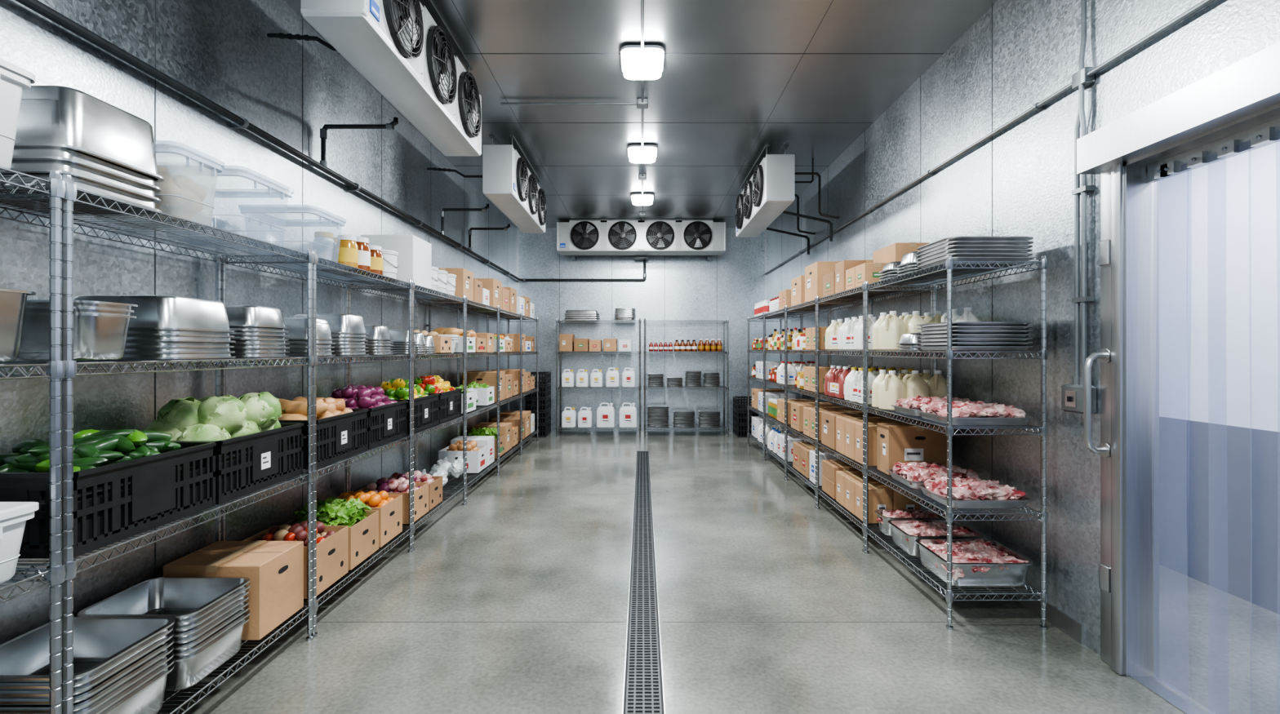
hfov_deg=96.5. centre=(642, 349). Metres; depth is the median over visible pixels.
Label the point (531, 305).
carton
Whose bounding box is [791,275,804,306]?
cardboard box
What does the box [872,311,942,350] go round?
milk jug
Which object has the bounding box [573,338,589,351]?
cardboard box
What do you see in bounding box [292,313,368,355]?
pans
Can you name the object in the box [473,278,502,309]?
cardboard box
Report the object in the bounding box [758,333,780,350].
sauce bottles
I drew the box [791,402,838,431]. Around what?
cardboard box
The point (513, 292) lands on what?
cardboard box
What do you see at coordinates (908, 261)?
pans
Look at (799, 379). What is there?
sauce bottles
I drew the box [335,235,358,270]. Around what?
sauce jar
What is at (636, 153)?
ceiling light
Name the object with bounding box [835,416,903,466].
cardboard box
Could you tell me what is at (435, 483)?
box
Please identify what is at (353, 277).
wire shelving rack
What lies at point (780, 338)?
sauce bottles
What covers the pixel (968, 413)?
tray
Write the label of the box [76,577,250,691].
pans
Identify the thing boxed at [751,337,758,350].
sauce bottles
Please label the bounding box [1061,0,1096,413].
conduit
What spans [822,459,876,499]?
cardboard box
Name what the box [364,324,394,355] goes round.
pans
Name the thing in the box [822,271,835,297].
cardboard box
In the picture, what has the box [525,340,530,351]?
box
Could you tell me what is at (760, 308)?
box
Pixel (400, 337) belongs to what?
pans
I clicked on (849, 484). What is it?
cardboard box
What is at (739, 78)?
ceiling
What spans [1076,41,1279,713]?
door
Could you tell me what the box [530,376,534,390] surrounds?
box
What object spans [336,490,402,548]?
box
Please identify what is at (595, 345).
cardboard box
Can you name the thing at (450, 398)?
crate
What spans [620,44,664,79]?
ceiling light
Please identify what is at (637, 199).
ceiling light
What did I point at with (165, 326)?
pans
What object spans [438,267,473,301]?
cardboard box
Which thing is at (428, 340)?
pans
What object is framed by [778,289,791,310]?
cardboard box
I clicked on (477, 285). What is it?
cardboard box
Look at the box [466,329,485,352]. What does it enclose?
box
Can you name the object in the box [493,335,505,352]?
box
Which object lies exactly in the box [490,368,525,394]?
cardboard box
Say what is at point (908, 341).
pans
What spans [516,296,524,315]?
carton
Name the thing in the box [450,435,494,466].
carton
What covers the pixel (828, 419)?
cardboard box
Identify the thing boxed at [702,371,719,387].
trays
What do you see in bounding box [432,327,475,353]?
box
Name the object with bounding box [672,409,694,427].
baking pan
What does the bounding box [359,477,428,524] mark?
box
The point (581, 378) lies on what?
jug
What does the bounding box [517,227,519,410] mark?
trim
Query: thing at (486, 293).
carton
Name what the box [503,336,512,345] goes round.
produce
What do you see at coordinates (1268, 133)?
rail
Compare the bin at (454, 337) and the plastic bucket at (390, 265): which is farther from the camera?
the bin at (454, 337)
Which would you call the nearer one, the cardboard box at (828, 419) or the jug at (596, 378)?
the cardboard box at (828, 419)
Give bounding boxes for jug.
[561,368,574,387]
[561,407,576,427]
[575,368,588,387]
[577,407,592,427]
[590,368,603,387]
[596,402,614,427]
[605,367,619,387]
[618,402,636,427]
[622,367,635,387]
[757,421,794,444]
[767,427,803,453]
[776,361,820,385]
[824,365,885,399]
[825,319,877,350]
[838,314,912,350]
[844,367,914,404]
[871,369,946,410]
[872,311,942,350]
[941,307,980,322]
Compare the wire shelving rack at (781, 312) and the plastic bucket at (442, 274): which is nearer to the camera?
the plastic bucket at (442, 274)
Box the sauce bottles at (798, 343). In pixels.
[791,333,805,350]
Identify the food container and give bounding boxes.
[98,140,224,228]
[212,165,293,231]
[238,204,346,251]
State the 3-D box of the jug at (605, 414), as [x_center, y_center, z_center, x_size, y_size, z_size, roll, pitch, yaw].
[-0.640,1.143,9.970,0.310,0.428,0.246,0,0,0]
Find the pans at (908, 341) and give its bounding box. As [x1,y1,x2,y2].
[896,333,921,350]
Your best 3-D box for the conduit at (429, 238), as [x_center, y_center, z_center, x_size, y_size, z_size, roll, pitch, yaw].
[-2.238,-0.550,6.000,0.043,1.240,0.033,0,0,0]
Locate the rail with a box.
[1147,117,1279,182]
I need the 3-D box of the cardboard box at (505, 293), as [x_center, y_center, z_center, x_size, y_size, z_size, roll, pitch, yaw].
[-1.945,-0.633,7.320,0.404,0.281,0.364,0,0,0]
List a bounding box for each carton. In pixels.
[360,235,431,288]
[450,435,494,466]
[482,288,489,306]
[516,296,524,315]
[529,302,534,318]
[530,413,534,433]
[618,339,631,351]
[751,416,779,438]
[777,434,819,462]
[809,450,849,485]
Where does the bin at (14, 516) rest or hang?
on the wire shelving rack at (55, 573)
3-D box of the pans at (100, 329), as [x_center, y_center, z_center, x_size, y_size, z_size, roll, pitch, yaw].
[-1.879,-0.058,1.880,0.305,0.190,0.228,0,0,0]
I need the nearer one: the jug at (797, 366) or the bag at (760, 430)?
the jug at (797, 366)
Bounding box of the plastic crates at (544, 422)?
[524,372,551,437]
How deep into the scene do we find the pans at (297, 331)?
3.07 m
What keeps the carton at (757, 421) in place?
on the wire shelving rack at (761, 317)
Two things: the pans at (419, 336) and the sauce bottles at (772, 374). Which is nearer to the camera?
the pans at (419, 336)
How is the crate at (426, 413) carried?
on the wire shelving rack at (419, 292)
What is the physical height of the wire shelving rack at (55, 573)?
2.020 m
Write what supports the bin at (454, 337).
on the wire shelving rack at (419, 292)
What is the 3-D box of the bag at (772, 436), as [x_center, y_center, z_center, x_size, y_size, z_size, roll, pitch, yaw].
[1.887,1.172,7.379,0.501,0.270,0.501,0,0,0]
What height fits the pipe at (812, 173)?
0.945 m
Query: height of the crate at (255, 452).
0.432 m
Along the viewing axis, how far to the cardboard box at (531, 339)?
9.02 m
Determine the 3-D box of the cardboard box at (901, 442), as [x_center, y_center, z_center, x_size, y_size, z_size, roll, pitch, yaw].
[1.930,0.707,4.070,0.444,0.341,0.204,0,0,0]
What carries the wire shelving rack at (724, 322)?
on the floor
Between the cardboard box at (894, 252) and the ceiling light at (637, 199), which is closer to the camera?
the cardboard box at (894, 252)
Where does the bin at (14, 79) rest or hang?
on the wire shelving rack at (55, 573)
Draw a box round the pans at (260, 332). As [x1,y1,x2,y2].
[225,305,289,357]
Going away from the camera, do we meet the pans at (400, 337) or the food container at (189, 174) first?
the food container at (189, 174)
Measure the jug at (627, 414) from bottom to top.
0.428 m
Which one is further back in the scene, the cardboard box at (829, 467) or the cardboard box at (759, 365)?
the cardboard box at (759, 365)
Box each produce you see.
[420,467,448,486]
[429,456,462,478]
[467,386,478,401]
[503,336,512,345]
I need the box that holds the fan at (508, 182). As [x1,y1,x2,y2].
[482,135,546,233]
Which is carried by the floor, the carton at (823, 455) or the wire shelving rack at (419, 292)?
the wire shelving rack at (419, 292)
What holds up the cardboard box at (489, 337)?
on the wire shelving rack at (471, 304)
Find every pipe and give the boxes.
[15,0,522,280]
[521,259,646,281]
[766,194,815,254]
[782,157,839,241]
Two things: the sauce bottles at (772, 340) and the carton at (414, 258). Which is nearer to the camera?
the carton at (414, 258)
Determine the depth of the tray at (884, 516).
4.02 m
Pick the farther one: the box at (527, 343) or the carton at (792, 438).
the box at (527, 343)
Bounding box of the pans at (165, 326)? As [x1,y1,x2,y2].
[73,294,235,359]
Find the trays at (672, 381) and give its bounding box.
[666,376,683,387]
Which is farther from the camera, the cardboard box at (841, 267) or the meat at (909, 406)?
the cardboard box at (841, 267)
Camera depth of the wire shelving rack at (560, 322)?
9.82 m
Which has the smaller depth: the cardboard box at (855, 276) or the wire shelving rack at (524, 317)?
the cardboard box at (855, 276)
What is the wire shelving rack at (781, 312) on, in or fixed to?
on the floor
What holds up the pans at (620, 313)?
on the wire shelving rack at (560, 322)
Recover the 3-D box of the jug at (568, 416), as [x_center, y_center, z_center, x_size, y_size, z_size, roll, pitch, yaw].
[-1.280,1.182,9.970,0.240,0.350,0.246,0,0,0]
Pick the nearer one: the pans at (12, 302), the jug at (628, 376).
the pans at (12, 302)
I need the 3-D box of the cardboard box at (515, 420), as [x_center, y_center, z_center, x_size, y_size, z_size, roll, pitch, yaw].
[-1.955,1.161,8.340,0.424,0.321,0.364,0,0,0]
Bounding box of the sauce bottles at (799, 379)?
[795,371,804,389]
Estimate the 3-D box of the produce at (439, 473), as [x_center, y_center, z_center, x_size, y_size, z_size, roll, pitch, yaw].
[-1.961,1.210,5.241,0.327,0.221,0.334,0,0,0]
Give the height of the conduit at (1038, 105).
0.037 m
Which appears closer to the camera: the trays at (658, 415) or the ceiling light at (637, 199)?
the ceiling light at (637, 199)
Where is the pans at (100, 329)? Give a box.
[17,300,137,360]
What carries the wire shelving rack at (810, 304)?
on the floor
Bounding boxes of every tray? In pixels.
[874,509,945,536]
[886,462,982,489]
[888,520,983,556]
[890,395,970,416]
[915,538,1032,586]
[916,400,1032,425]
[916,475,1032,508]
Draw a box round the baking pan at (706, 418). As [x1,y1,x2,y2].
[697,409,720,427]
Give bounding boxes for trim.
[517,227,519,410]
[764,228,766,388]
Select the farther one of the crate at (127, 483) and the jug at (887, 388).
the jug at (887, 388)
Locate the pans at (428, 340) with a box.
[423,335,436,353]
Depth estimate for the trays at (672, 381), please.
9.83 m
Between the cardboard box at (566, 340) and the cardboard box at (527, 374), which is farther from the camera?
the cardboard box at (566, 340)
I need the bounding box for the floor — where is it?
[157,431,1279,713]
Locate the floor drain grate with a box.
[622,451,665,713]
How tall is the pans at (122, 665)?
0.318 m
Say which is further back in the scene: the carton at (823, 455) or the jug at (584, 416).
the jug at (584, 416)
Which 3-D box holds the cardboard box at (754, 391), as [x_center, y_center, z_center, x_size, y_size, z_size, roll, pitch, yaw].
[1.874,0.737,8.550,0.424,0.281,0.344,0,0,0]
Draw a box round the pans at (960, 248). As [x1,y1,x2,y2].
[916,236,1033,268]
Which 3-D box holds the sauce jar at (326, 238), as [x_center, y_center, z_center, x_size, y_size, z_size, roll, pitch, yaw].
[-1.950,-0.603,3.500,0.125,0.220,0.125,0,0,0]
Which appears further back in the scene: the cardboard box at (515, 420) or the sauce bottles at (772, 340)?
the cardboard box at (515, 420)
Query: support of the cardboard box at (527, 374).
on the wire shelving rack at (524, 317)
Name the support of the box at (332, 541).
in the wire shelving rack at (353, 277)
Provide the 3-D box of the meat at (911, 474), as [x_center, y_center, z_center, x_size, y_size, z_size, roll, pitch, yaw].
[1.903,0.813,3.723,0.490,0.127,0.414,0,0,0]
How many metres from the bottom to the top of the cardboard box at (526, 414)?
0.361 m
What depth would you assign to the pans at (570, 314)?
9.85 m
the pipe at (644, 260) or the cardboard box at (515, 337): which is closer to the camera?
the cardboard box at (515, 337)
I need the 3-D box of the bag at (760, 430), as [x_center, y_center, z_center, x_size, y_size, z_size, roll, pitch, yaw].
[1.887,1.172,8.029,0.501,0.270,0.501,0,0,0]
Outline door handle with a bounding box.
[1083,348,1111,457]
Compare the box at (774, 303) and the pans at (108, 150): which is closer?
the pans at (108, 150)
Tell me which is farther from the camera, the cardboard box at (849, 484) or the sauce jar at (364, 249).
the cardboard box at (849, 484)
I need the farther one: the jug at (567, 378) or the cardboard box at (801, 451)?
the jug at (567, 378)
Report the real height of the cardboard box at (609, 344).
0.221 m
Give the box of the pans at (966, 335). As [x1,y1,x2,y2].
[916,321,1033,351]
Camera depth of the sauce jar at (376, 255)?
3.80 m
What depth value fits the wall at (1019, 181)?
3.35 m
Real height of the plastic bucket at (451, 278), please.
0.204 m
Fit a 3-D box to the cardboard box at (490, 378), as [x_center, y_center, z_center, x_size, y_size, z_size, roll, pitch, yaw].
[-1.955,0.457,7.060,0.424,0.361,0.404,0,0,0]
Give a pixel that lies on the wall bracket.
(574, 258)
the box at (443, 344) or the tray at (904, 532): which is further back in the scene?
the box at (443, 344)
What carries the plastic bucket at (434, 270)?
on the wire shelving rack at (419, 292)
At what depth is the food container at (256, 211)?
3.14 m
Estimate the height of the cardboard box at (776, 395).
0.261 m
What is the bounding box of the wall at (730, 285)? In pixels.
[519,227,764,431]
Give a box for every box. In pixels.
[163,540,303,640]
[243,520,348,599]
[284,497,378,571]
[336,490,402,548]
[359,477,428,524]
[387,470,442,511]
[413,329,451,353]
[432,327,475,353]
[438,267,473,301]
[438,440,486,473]
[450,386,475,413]
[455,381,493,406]
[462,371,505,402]
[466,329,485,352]
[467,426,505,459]
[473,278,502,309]
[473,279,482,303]
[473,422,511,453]
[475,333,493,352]
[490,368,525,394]
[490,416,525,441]
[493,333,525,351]
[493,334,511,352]
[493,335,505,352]
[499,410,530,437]
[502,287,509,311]
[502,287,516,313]
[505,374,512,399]
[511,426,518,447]
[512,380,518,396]
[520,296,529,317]
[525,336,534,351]
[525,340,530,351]
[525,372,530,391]
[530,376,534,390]
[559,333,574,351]
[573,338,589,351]
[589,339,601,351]
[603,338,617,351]
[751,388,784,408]
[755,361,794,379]
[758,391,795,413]
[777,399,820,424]
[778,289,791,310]
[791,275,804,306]
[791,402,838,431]
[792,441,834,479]
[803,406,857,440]
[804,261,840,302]
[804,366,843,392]
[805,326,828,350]
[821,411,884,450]
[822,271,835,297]
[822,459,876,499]
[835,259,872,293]
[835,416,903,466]
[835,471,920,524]
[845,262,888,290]
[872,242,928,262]
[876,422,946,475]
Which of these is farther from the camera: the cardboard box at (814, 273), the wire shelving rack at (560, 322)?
the wire shelving rack at (560, 322)
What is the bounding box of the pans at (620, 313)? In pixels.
[614,308,635,319]
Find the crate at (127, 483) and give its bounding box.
[0,429,219,558]
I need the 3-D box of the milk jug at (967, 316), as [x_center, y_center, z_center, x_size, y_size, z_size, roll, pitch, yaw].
[2.050,-0.128,3.672,0.178,0.270,0.319,0,0,0]
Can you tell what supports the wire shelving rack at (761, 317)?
on the floor
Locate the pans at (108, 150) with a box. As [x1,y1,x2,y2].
[0,85,164,213]
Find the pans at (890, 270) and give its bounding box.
[879,261,901,280]
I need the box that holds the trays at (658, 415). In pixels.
[647,404,669,427]
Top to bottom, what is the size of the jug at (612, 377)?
0.340 m
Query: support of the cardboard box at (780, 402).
on the wire shelving rack at (781, 312)
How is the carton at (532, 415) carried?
on the wire shelving rack at (524, 317)
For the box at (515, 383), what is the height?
0.259 m
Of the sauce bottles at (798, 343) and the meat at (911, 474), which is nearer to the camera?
the meat at (911, 474)
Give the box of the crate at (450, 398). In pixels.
[413,375,462,423]
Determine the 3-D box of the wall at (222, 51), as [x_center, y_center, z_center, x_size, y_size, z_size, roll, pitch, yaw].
[-2.304,-0.350,4.652,0.112,3.700,12.103,0,0,0]
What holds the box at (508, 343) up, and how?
on the wire shelving rack at (502, 312)
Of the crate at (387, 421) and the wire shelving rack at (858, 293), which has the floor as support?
the wire shelving rack at (858, 293)
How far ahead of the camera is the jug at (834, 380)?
4.97 m
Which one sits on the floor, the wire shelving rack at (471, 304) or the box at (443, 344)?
the wire shelving rack at (471, 304)
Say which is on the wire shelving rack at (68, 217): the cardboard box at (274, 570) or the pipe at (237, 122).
the cardboard box at (274, 570)
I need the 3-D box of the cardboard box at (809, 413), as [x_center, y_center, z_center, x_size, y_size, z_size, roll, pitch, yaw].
[1.879,0.737,5.700,0.430,0.281,0.448,0,0,0]
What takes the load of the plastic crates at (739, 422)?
on the floor
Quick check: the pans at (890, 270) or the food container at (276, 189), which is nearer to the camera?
the food container at (276, 189)
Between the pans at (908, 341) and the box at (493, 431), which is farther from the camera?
the box at (493, 431)
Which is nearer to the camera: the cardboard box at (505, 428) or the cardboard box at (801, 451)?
the cardboard box at (801, 451)
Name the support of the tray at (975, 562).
on the wire shelving rack at (948, 272)
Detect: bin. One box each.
[0,57,35,171]
[0,502,39,583]
[438,334,458,353]
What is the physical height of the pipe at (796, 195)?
0.945 m
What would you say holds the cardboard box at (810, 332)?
on the wire shelving rack at (810, 304)
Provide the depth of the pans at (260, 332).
2.62 m
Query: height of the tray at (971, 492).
0.125 m
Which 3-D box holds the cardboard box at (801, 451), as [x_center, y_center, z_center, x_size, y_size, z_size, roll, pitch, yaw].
[1.879,1.167,6.050,0.430,0.281,0.568,0,0,0]
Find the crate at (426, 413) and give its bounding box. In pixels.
[380,378,440,434]
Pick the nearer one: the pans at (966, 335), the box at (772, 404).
the pans at (966, 335)
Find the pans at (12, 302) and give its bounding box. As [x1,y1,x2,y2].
[0,288,35,363]
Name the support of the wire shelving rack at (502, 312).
on the floor
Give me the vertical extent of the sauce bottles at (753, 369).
0.210 m
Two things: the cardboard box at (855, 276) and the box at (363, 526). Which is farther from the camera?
the cardboard box at (855, 276)
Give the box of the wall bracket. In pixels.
[571,256,711,261]
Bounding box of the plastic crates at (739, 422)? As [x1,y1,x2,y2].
[733,396,758,437]
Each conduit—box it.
[426,237,431,355]
[500,0,648,220]
[764,0,1215,274]
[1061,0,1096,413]
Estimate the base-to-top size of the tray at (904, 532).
0.162 m
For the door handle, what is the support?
attached to the door
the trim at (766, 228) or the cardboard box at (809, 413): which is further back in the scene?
the trim at (766, 228)
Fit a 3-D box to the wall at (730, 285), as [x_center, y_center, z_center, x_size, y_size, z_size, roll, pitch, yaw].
[-0.010,-0.350,10.399,4.500,3.700,0.102,0,0,0]
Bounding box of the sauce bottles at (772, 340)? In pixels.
[768,328,803,350]
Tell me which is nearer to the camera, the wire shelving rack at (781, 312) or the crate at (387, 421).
the crate at (387, 421)
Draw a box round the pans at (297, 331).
[283,317,335,355]
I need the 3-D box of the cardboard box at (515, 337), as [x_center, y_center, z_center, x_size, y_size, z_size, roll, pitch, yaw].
[-1.945,-0.093,8.350,0.404,0.261,0.344,0,0,0]
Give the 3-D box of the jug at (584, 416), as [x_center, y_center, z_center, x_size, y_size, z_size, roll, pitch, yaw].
[-1.000,1.182,9.970,0.240,0.350,0.246,0,0,0]
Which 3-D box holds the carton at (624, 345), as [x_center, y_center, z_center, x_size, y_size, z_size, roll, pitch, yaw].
[-0.300,-0.063,10.010,0.224,0.201,0.344,0,0,0]
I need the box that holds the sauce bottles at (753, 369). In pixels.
[751,364,755,377]
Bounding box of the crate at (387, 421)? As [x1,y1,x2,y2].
[328,384,408,449]
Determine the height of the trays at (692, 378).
0.282 m
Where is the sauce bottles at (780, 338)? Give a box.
[777,328,805,350]
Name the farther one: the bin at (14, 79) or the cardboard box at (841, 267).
the cardboard box at (841, 267)
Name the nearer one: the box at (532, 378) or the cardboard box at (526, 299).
the cardboard box at (526, 299)
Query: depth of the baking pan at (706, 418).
9.85 m
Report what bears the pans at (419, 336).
on the wire shelving rack at (419, 292)
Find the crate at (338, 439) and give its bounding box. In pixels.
[277,396,369,469]
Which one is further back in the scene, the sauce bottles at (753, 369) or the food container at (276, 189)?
the sauce bottles at (753, 369)
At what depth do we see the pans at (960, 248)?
3.12 m
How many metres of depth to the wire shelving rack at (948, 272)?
3.10 m
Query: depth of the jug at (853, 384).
4.47 m
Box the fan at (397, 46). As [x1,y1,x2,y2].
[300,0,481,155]
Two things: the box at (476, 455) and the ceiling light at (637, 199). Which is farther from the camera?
the ceiling light at (637, 199)
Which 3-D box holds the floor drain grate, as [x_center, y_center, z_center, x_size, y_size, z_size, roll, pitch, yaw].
[0.005,1.513,3.900,0.180,0.034,9.020,0,0,0]
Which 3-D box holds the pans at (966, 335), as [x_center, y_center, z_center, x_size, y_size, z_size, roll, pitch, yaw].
[1.904,-0.071,3.300,0.496,0.156,0.407,0,0,0]
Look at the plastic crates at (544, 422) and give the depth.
9.82 m
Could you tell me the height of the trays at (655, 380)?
0.238 m
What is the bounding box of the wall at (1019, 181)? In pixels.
[766,0,1279,655]
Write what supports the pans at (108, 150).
on the wire shelving rack at (68, 217)
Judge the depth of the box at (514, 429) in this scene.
7.86 m
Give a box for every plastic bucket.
[381,249,398,279]
[431,266,438,290]
[436,270,448,293]
[445,273,456,295]
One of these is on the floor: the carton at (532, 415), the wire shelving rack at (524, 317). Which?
the wire shelving rack at (524, 317)
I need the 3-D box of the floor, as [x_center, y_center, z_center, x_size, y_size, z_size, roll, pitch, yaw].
[0.920,1.560,4.475,6.560,0.121,11.950,0,0,0]
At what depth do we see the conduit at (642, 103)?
5.04 m
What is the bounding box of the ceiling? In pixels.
[284,0,997,227]
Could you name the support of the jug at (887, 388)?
on the wire shelving rack at (948, 272)
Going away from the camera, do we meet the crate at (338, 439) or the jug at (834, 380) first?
the crate at (338, 439)
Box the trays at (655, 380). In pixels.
[647,373,663,387]
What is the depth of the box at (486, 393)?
6.48 m
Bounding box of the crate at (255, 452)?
[141,391,306,505]
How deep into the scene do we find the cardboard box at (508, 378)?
7.47 m
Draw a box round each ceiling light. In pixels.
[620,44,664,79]
[627,144,657,163]
[631,193,653,205]
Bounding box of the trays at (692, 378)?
[684,370,701,387]
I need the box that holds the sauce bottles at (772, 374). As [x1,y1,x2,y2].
[768,365,777,382]
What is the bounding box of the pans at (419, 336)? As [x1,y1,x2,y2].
[413,332,428,354]
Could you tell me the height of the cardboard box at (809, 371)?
0.241 m
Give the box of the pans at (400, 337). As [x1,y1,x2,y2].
[388,329,418,354]
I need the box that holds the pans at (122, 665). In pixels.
[0,617,174,713]
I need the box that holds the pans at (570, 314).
[564,310,599,319]
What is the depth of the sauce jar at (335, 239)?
3.63 m
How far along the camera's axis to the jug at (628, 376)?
9.87 m
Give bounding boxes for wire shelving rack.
[0,166,65,713]
[0,174,314,713]
[221,249,413,637]
[347,280,466,551]
[416,295,499,504]
[458,306,522,475]
[488,312,538,454]
[555,318,640,436]
[644,318,728,436]
[746,314,800,460]
[763,306,829,479]
[784,296,870,507]
[815,281,933,551]
[863,256,1048,630]
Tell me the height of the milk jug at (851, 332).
0.270 m
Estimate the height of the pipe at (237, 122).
0.673 m
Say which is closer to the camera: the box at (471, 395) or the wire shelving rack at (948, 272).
the wire shelving rack at (948, 272)
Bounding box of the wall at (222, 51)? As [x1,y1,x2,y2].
[0,0,517,644]
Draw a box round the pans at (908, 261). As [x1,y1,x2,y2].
[897,250,921,275]
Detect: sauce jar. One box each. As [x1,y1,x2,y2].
[312,231,335,270]
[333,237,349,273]
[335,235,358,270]
[355,236,370,273]
[368,244,383,275]
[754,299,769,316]
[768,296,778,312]
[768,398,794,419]
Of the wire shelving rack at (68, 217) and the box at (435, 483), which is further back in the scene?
the box at (435, 483)

